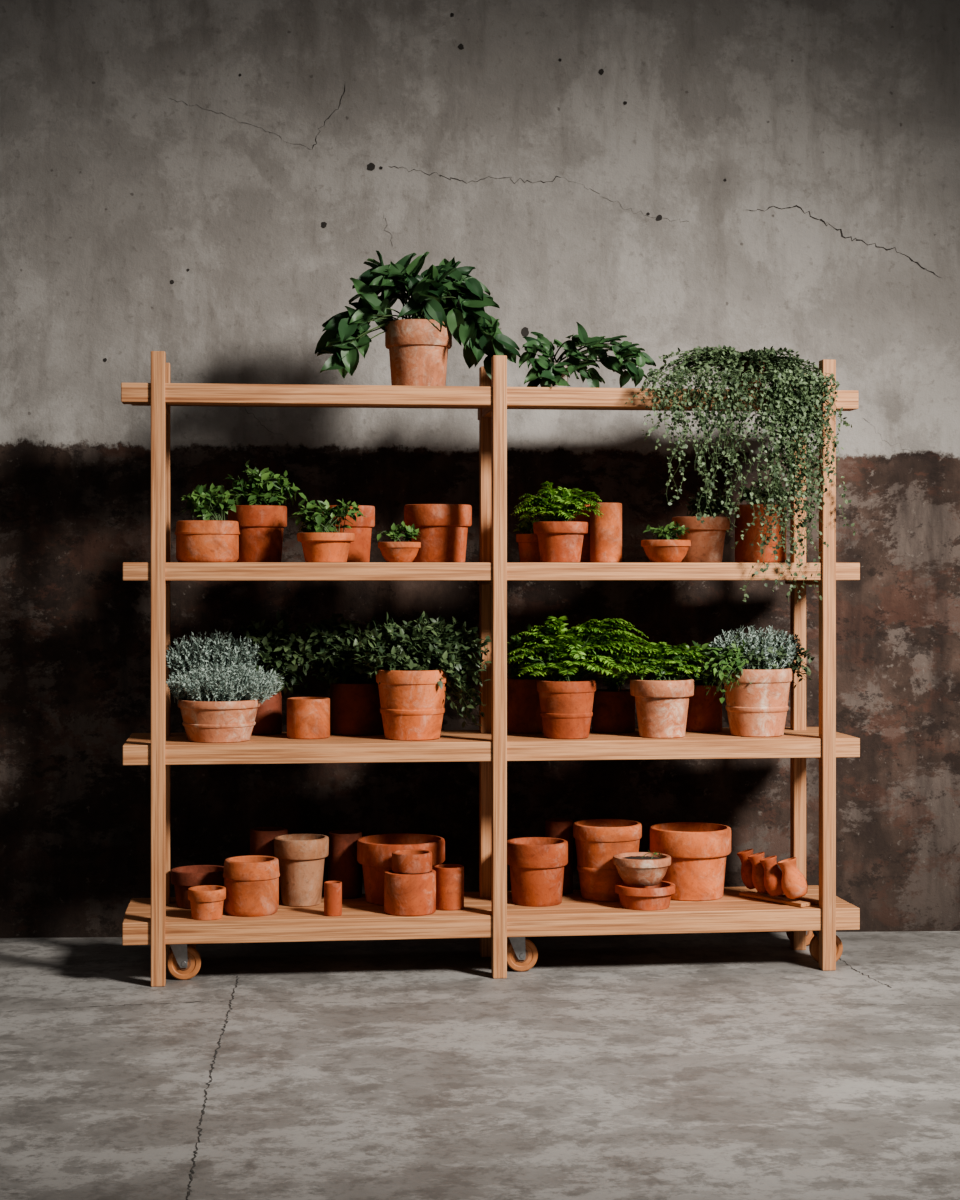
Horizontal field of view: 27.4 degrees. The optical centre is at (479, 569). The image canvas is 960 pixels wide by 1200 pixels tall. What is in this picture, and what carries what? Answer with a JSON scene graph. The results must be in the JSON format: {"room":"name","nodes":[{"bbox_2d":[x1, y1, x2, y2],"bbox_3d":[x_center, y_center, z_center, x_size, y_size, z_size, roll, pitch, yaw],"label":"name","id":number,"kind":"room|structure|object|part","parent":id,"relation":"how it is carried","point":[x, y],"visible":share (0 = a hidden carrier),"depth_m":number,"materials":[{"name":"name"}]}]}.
{"room":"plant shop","nodes":[
{"label":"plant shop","id":0,"kind":"room"},
{"bbox_2d":[0,0,959,937],"bbox_3d":[-0.634,-1.050,6.827,12.000,4.600,0.201,0,0,-2],"label":"wall","id":1,"kind":"structure","parent":0,"point":[846,113],"depth_m":6.75,"materials":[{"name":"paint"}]},
{"bbox_2d":[173,99,310,149],"bbox_3d":[-0.819,-1.522,6.719,0.489,0.173,0.001,0,0,-2],"label":"crack","id":2,"kind":"object","parent":1,"relation":"attached to","point":[173,99],"visible":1,"depth_m":6.72,"materials":[{"name":"grey concrete"}]},
{"bbox_2d":[312,88,344,148],"bbox_3d":[-0.518,-1.556,6.731,0.113,0.240,0.001,0,0,-2],"label":"crack","id":3,"kind":"object","parent":1,"relation":"attached to","point":[344,88],"visible":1,"depth_m":6.73,"materials":[{"name":"grey concrete"}]},
{"bbox_2d":[367,163,374,170],"bbox_3d":[-0.373,-1.380,6.736,0.028,0.027,0.001,0,0,-2],"label":"chip hole","id":4,"kind":"object","parent":1,"relation":"attached to","point":[371,166],"visible":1,"depth_m":6.74,"materials":[{"name":"grey concrete"}]},
{"bbox_2d":[389,166,560,183],"bbox_3d":[-0.017,-1.354,6.750,0.597,0.058,0.001,0,0,-2],"label":"crack","id":5,"kind":"object","parent":1,"relation":"attached to","point":[389,166],"visible":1,"depth_m":6.75,"materials":[{"name":"grey concrete"}]},
{"bbox_2d":[521,327,528,336],"bbox_3d":[0.155,-0.817,6.757,0.027,0.034,0.001,0,0,-2],"label":"chip hole","id":6,"kind":"object","parent":1,"relation":"attached to","point":[525,332],"visible":1,"depth_m":6.76,"materials":[{"name":"grey concrete"}]},
{"bbox_2d":[750,205,940,277],"bbox_3d":[1.256,-1.135,6.801,0.686,0.249,0.001,0,0,-2],"label":"crack","id":7,"kind":"object","parent":1,"relation":"attached to","point":[795,205],"visible":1,"depth_m":6.80,"materials":[{"name":"grey concrete"}]},
{"bbox_2d":[0,931,959,1199],"bbox_3d":[0.731,1.300,2.399,12.000,0.100,10.600,0,0,-7],"label":"floor","id":8,"kind":"structure","parent":0,"point":[622,1094],"depth_m":4.95,"materials":[{"name":"concrete"}]},
{"bbox_2d":[8,1001,211,1011],"bbox_3d":[-1.041,1.249,5.639,0.645,0.001,0.076,0,0,-7],"label":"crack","id":9,"kind":"object","parent":8,"relation":"on","point":[195,1001],"visible":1,"depth_m":5.66,"materials":[{"name":"grey concrete"}]},
{"bbox_2d":[186,976,237,1199],"bbox_3d":[-0.660,1.249,4.969,0.092,0.001,2.191,0,0,-7],"label":"crack","id":10,"kind":"object","parent":8,"relation":"on","point":[216,1052],"visible":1,"depth_m":4.64,"materials":[{"name":"black concrete"}]},
{"bbox_2d":[121,351,859,986],"bbox_3d":[0.032,0.296,6.251,2.281,1.907,0.462,0,0,-7],"label":"shelving rack","id":11,"kind":"object","parent":8,"relation":"on","point":[501,926],"visible":0.99,"depth_m":6.04,"materials":[{"name":"brown wood"}]},
{"bbox_3d":[-0.968,0.296,5.927,0.043,1.907,0.046,0,0,-7],"label":"post","id":12,"kind":"part","parent":11,"relation":"part of","materials":[{"name":"brown wood"}]},
{"bbox_3d":[-1.006,0.296,6.256,0.043,1.907,0.044,0,0,-7],"label":"post","id":13,"kind":"part","parent":11,"relation":"part of","materials":[{"name":"brown wood"}]},
{"bbox_2d":[171,865,223,908],"bbox_3d":[-0.883,1.000,6.210,0.183,0.114,0.183,0,0,-7],"label":"terracotta pot","id":14,"kind":"object","parent":11,"relation":"on","point":[183,878],"visible":0.62,"depth_m":6.14,"materials":[{"name":"brown ceramic"}]},
{"bbox_2d":[188,885,225,919],"bbox_3d":[-0.831,1.012,5.989,0.115,0.090,0.116,0,0,-7],"label":"terracotta pot","id":15,"kind":"object","parent":11,"relation":"on","point":[206,901],"visible":1,"depth_m":5.95,"materials":[{"name":"orange ceramic"}]},
{"bbox_2d":[175,483,239,561],"bbox_3d":[-0.838,-0.146,6.054,0.199,0.244,0.201,0,0,-7],"label":"basil","id":16,"kind":"object","parent":11,"relation":"on","point":[205,539],"visible":0.97,"depth_m":5.99,"materials":[{"name":"orange ceramic"}]},
{"bbox_2d":[166,629,260,684],"bbox_3d":[-0.836,0.355,6.245,0.267,0.341,0.257,0,0,29],"label":"lavender","id":17,"kind":"object","parent":11,"relation":"on","point":[189,655],"visible":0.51,"depth_m":6.21,"materials":[{"name":"plant"}]},
{"bbox_2d":[166,661,282,742],"bbox_3d":[-0.789,0.403,6.078,0.368,0.245,0.254,0,0,0],"label":"potted plant","id":18,"kind":"object","parent":11,"relation":"on","point":[213,710],"visible":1,"depth_m":6.00,"materials":[{"name":"ceramic"}]},
{"bbox_2d":[223,855,279,916],"bbox_3d":[-0.706,0.975,6.079,0.175,0.165,0.177,0,0,-7],"label":"terracotta pot","id":19,"kind":"object","parent":11,"relation":"on","point":[251,882],"visible":1,"depth_m":6.01,"materials":[{"name":"orange ceramic"}]},
{"bbox_2d":[224,460,306,561],"bbox_3d":[-0.681,-0.187,6.253,0.268,0.327,0.188,0,0,-7],"label":"potted plant","id":20,"kind":"object","parent":11,"relation":"on","point":[262,524],"visible":0.96,"depth_m":6.20,"materials":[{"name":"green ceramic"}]},
{"bbox_2d":[250,827,287,899],"bbox_3d":[-0.680,0.946,6.349,0.122,0.222,0.123,0,0,-7],"label":"terracotta pot","id":21,"kind":"object","parent":11,"relation":"on","point":[261,838],"visible":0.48,"depth_m":6.29,"materials":[{"name":"brown ceramic"}]},
{"bbox_2d":[219,610,322,734],"bbox_3d":[-0.658,0.326,6.296,0.374,0.399,0.193,0,0,-7],"label":"potted shrub","id":22,"kind":"object","parent":11,"relation":"on","point":[278,654],"visible":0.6,"depth_m":6.28,"materials":[{"name":"green plant"}]},
{"bbox_2d":[274,833,328,906],"bbox_3d":[-0.566,0.952,6.241,0.174,0.211,0.175,0,0,-7],"label":"terracotta pot","id":23,"kind":"object","parent":11,"relation":"on","point":[301,857],"visible":1,"depth_m":6.18,"materials":[{"name":"ceramic"}]},
{"bbox_2d":[287,697,329,738],"bbox_3d":[-0.538,0.464,6.179,0.135,0.124,0.135,0,0,-7],"label":"pot","id":24,"kind":"object","parent":11,"relation":"on","point":[307,717],"visible":1,"depth_m":6.12,"materials":[{"name":"orange ceramic"}]},
{"bbox_2d":[289,498,365,561],"bbox_3d":[-0.475,-0.123,6.086,0.221,0.199,0.179,0,0,-26],"label":"basil","id":25,"kind":"object","parent":11,"relation":"on","point":[319,544],"visible":0.97,"depth_m":6.05,"materials":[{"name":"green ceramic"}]},
{"bbox_2d":[324,881,341,915],"bbox_3d":[-0.451,1.007,6.038,0.055,0.101,0.055,0,0,-7],"label":"pot","id":26,"kind":"object","parent":11,"relation":"on","point":[332,889],"visible":1,"depth_m":6.01,"materials":[{"name":"orange ceramic"}]},
{"bbox_2d":[294,613,390,735],"bbox_3d":[-0.426,0.331,6.291,0.248,0.389,0.271,0,0,42],"label":"potted shrub","id":27,"kind":"object","parent":11,"relation":"on","point":[355,706],"visible":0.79,"depth_m":6.26,"materials":[{"name":"green plant"}]},
{"bbox_2d":[328,830,361,898],"bbox_3d":[-0.437,0.953,6.382,0.110,0.208,0.110,0,0,-7],"label":"terracotta pot","id":28,"kind":"object","parent":11,"relation":"on","point":[343,865],"visible":0.85,"depth_m":6.33,"materials":[{"name":"brown ceramic"}]},
{"bbox_2d":[320,505,374,561],"bbox_3d":[-0.424,-0.114,6.303,0.175,0.181,0.177,0,0,-7],"label":"terracotta pot","id":29,"kind":"object","parent":11,"relation":"on","point":[359,550],"visible":0.48,"depth_m":6.24,"materials":[{"name":"orange ceramic"}]},
{"bbox_2d":[375,521,420,561],"bbox_3d":[-0.249,-0.088,6.082,0.132,0.129,0.133,0,0,26],"label":"potted herb","id":30,"kind":"object","parent":11,"relation":"on","point":[394,551],"visible":0.94,"depth_m":6.05,"materials":[{"name":"orange ceramic"}]},
{"bbox_2d":[357,833,444,905],"bbox_3d":[-0.253,0.959,6.302,0.282,0.196,0.281,0,0,-7],"label":"terracotta pot","id":31,"kind":"object","parent":11,"relation":"on","point":[374,852],"visible":0.59,"depth_m":6.22,"materials":[{"name":"orange ceramic"}]},
{"bbox_2d":[384,869,435,915],"bbox_3d":[-0.216,0.994,6.090,0.160,0.126,0.161,0,0,-7],"label":"pot","id":32,"kind":"object","parent":11,"relation":"on","point":[404,894],"visible":0.88,"depth_m":6.02,"materials":[{"name":"orange ceramic"}]},
{"bbox_2d":[392,849,431,873],"bbox_3d":[-0.210,0.950,6.091,0.124,0.156,0.124,0,0,-7],"label":"terracotta pot","id":33,"kind":"object","parent":32,"relation":"in","point":[408,861],"visible":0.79,"depth_m":6.04,"materials":[{"name":"orange ceramic"}]},
{"bbox_2d":[315,251,520,385],"bbox_3d":[-0.196,-0.780,6.149,0.631,0.434,0.370,0,0,-7],"label":"potted plant","id":34,"kind":"object","parent":11,"relation":"on","point":[448,302],"visible":0.96,"depth_m":6.09,"materials":[{"name":"plant"}]},
{"bbox_2d":[347,611,490,740],"bbox_3d":[-0.191,0.326,6.152,0.466,0.400,0.253,0,0,-7],"label":"potted shrub","id":35,"kind":"object","parent":11,"relation":"on","point":[414,671],"visible":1,"depth_m":6.09,"materials":[{"name":"green plant"}]},
{"bbox_2d":[404,504,471,561],"bbox_3d":[-0.134,-0.115,6.276,0.216,0.184,0.218,0,0,-7],"label":"terracotta pot","id":36,"kind":"object","parent":11,"relation":"on","point":[443,528],"visible":0.78,"depth_m":6.19,"materials":[{"name":"orange ceramic"}]},
{"bbox_2d":[434,864,463,910],"bbox_3d":[-0.097,0.992,6.159,0.094,0.132,0.094,0,0,-7],"label":"pot","id":37,"kind":"object","parent":11,"relation":"on","point":[449,877],"visible":0.94,"depth_m":6.12,"materials":[{"name":"orange ceramic"}]},
{"bbox_3d":[0.021,0.296,6.374,0.043,1.907,0.044,0,0,-7],"label":"post","id":38,"kind":"part","parent":11,"relation":"part of","materials":[{"name":"brown wood"}]},
{"bbox_3d":[0.059,0.296,6.045,0.043,1.907,0.046,0,0,-7],"label":"post","id":39,"kind":"part","parent":11,"relation":"part of","materials":[{"name":"brown wood"}]},
{"bbox_2d":[513,513,540,562],"bbox_3d":[0.158,-0.104,6.298,0.101,0.162,0.092,0,0,-23],"label":"potted herb","id":40,"kind":"object","parent":11,"relation":"on","point":[529,552],"visible":0.78,"depth_m":6.27,"materials":[{"name":"orange ceramic"}]},
{"bbox_2d":[507,624,547,733],"bbox_3d":[0.162,0.348,6.361,0.194,0.355,0.180,0,0,14],"label":"potted shrub","id":41,"kind":"object","parent":11,"relation":"on","point":[523,702],"visible":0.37,"depth_m":6.33,"materials":[{"name":"brown ceramic"}]},
{"bbox_2d":[507,837,567,906],"bbox_3d":[0.181,0.960,6.261,0.197,0.196,0.197,0,0,-7],"label":"terracotta pot","id":42,"kind":"object","parent":11,"relation":"on","point":[537,864],"visible":0.99,"depth_m":6.19,"materials":[{"name":"orange ceramic"}]},
{"bbox_2d":[510,481,603,562],"bbox_3d":[0.246,-0.151,6.170,0.296,0.254,0.178,0,0,-10],"label":"potted fern","id":43,"kind":"object","parent":11,"relation":"on","point":[560,540],"visible":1,"depth_m":6.13,"materials":[{"name":"orange ceramic"}]},
{"bbox_2d":[545,818,572,894],"bbox_3d":[0.259,0.939,6.457,0.092,0.238,0.092,0,0,-7],"label":"terracotta pot","id":44,"kind":"object","parent":11,"relation":"on","point":[560,828],"visible":0.56,"depth_m":6.42,"materials":[{"name":"orange ceramic"}]},
{"bbox_2d":[568,504,590,562],"bbox_3d":[0.326,-0.120,6.379,0.107,0.194,0.106,0,0,-7],"label":"pot","id":45,"kind":"object","parent":11,"relation":"on","point":[585,554],"visible":0.18,"depth_m":6.33,"materials":[{"name":"brown ceramic"}]},
{"bbox_2d":[507,616,658,738],"bbox_3d":[0.317,0.335,6.190,0.494,0.382,0.246,0,0,-2],"label":"potted fern","id":46,"kind":"object","parent":11,"relation":"on","point":[566,699],"visible":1,"depth_m":6.13,"materials":[{"name":"green plant"}]},
{"bbox_2d":[519,322,655,387],"bbox_3d":[0.339,-0.667,6.177,0.444,0.208,0.312,0,0,-7],"label":"plant","id":47,"kind":"object","parent":11,"relation":"on","point":[546,372],"visible":0.98,"depth_m":6.14,"materials":[{"name":"green plant"}]},
{"bbox_2d":[590,502,621,562],"bbox_3d":[0.402,-0.118,6.277,0.102,0.190,0.102,0,0,-7],"label":"pot","id":48,"kind":"object","parent":11,"relation":"on","point":[606,530],"visible":0.88,"depth_m":6.23,"materials":[{"name":"orange ceramic"}]},
{"bbox_2d":[573,819,641,901],"bbox_3d":[0.411,0.937,6.358,0.222,0.240,0.223,0,0,-7],"label":"terracotta pot","id":49,"kind":"object","parent":11,"relation":"on","point":[597,841],"visible":0.79,"depth_m":6.27,"materials":[{"name":"orange ceramic"}]},
{"bbox_2d":[592,637,649,732],"bbox_3d":[0.461,0.363,6.406,0.287,0.324,0.154,0,0,-7],"label":"potted fern","id":50,"kind":"object","parent":11,"relation":"on","point":[613,710],"visible":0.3,"depth_m":6.35,"materials":[{"name":"orange ceramic"}]},
{"bbox_2d":[615,881,674,909],"bbox_3d":[0.519,1.022,6.190,0.189,0.070,0.188,0,0,-7],"label":"terracotta bowl","id":51,"kind":"object","parent":11,"relation":"on","point":[657,897],"visible":0.93,"depth_m":6.12,"materials":[{"name":"orange ceramic"}]},
{"bbox_2d":[613,850,670,885],"bbox_3d":[0.509,0.931,6.189,0.183,0.109,0.182,0,0,-7],"label":"terracotta pot","id":52,"kind":"object","parent":51,"relation":"on","point":[649,868],"visible":1,"depth_m":6.13,"materials":[{"name":"ceramic"}]},
{"bbox_2d":[618,642,710,737],"bbox_3d":[0.585,0.376,6.221,0.292,0.299,0.201,0,0,-23],"label":"potted fern","id":53,"kind":"object","parent":11,"relation":"on","point":[662,697],"visible":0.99,"depth_m":6.16,"materials":[{"name":"orange ceramic"}]},
{"bbox_2d":[641,521,690,562],"bbox_3d":[0.585,-0.089,6.187,0.156,0.130,0.158,0,0,-7],"label":"potted herb","id":54,"kind":"object","parent":11,"relation":"on","point":[667,550],"visible":1,"depth_m":6.14,"materials":[{"name":"orange ceramic"}]},
{"bbox_2d":[650,822,730,900],"bbox_3d":[0.683,0.946,6.389,0.263,0.224,0.263,0,0,-7],"label":"terracotta pot","id":55,"kind":"object","parent":11,"relation":"on","point":[698,851],"visible":0.87,"depth_m":6.29,"materials":[{"name":"orange ceramic"}]},
{"bbox_2d":[679,641,721,731],"bbox_3d":[0.723,0.377,6.424,0.194,0.297,0.146,0,0,-7],"label":"potted shrub","id":56,"kind":"object","parent":11,"relation":"on","point":[704,714],"visible":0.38,"depth_m":6.38,"materials":[{"name":"orange ceramic"}]},
{"bbox_2d":[672,489,735,562],"bbox_3d":[0.726,-0.144,6.374,0.209,0.240,0.188,0,0,-7],"label":"potted thyme","id":57,"kind":"object","parent":11,"relation":"on","point":[707,539],"visible":0.8,"depth_m":6.31,"materials":[{"name":"ceramic"}]},
{"bbox_2d":[625,345,855,601],"bbox_3d":[0.783,-0.309,6.210,0.737,0.817,0.402,0,0,-7],"label":"trailing vine","id":58,"kind":"object","parent":11,"relation":"on","point":[750,369],"visible":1,"depth_m":6.07,"materials":[{"name":"plant"}]},
{"bbox_2d":[696,625,814,736],"bbox_3d":[0.861,0.349,6.265,0.415,0.352,0.240,0,0,-28],"label":"potted plant","id":59,"kind":"object","parent":11,"relation":"on","point":[755,673],"visible":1,"depth_m":6.20,"materials":[{"name":"ceramic"}]},
{"bbox_2d":[733,480,789,562],"bbox_3d":[0.908,-0.161,6.365,0.166,0.276,0.166,0,0,38],"label":"potted thyme","id":60,"kind":"object","parent":11,"relation":"on","point":[745,552],"visible":0.59,"depth_m":6.30,"materials":[{"name":"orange ceramic"}]},
{"bbox_2d":[739,891,818,906],"bbox_3d":[0.973,1.050,6.312,0.125,0.012,0.277,0,0,-36],"label":"wooden tray","id":61,"kind":"object","parent":11,"relation":"on","point":[804,901],"visible":0.7,"depth_m":6.26,"materials":[{"name":"brown wood"}]},
{"bbox_2d":[737,849,754,888],"bbox_3d":[0.880,0.972,6.401,0.087,0.131,0.073,0,0,-7],"label":"terracotta pot","id":62,"kind":"object","parent":61,"relation":"on","point":[746,866],"visible":0.67,"depth_m":6.38,"materials":[{"name":"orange ceramic"}]},
{"bbox_2d":[748,852,766,892],"bbox_3d":[0.905,0.972,6.329,0.087,0.131,0.073,0,0,-7],"label":"jug","id":63,"kind":"object","parent":61,"relation":"on","point":[757,867],"visible":0.74,"depth_m":6.31,"materials":[{"name":"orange ceramic"}]},
{"bbox_2d":[760,855,783,895],"bbox_3d":[0.934,0.973,6.261,0.086,0.129,0.072,0,0,-7],"label":"jug","id":64,"kind":"object","parent":61,"relation":"on","point":[772,873],"visible":0.95,"depth_m":6.24,"materials":[{"name":"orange ceramic"}]},
{"bbox_2d":[777,857,807,898],"bbox_3d":[0.987,0.972,6.212,0.094,0.131,0.082,0,0,-7],"label":"jug","id":65,"kind":"object","parent":61,"relation":"on","point":[794,884],"visible":1,"depth_m":6.19,"materials":[{"name":"orange ceramic"}]},
{"bbox_3d":[1.049,0.296,6.492,0.043,1.907,0.044,0,0,-7],"label":"post","id":66,"kind":"part","parent":11,"relation":"part of","materials":[{"name":"brown wood"}]},
{"bbox_3d":[1.087,0.296,6.163,0.043,1.907,0.046,0,0,-7],"label":"post","id":67,"kind":"part","parent":11,"relation":"part of","materials":[{"name":"brown wood"}]}
]}

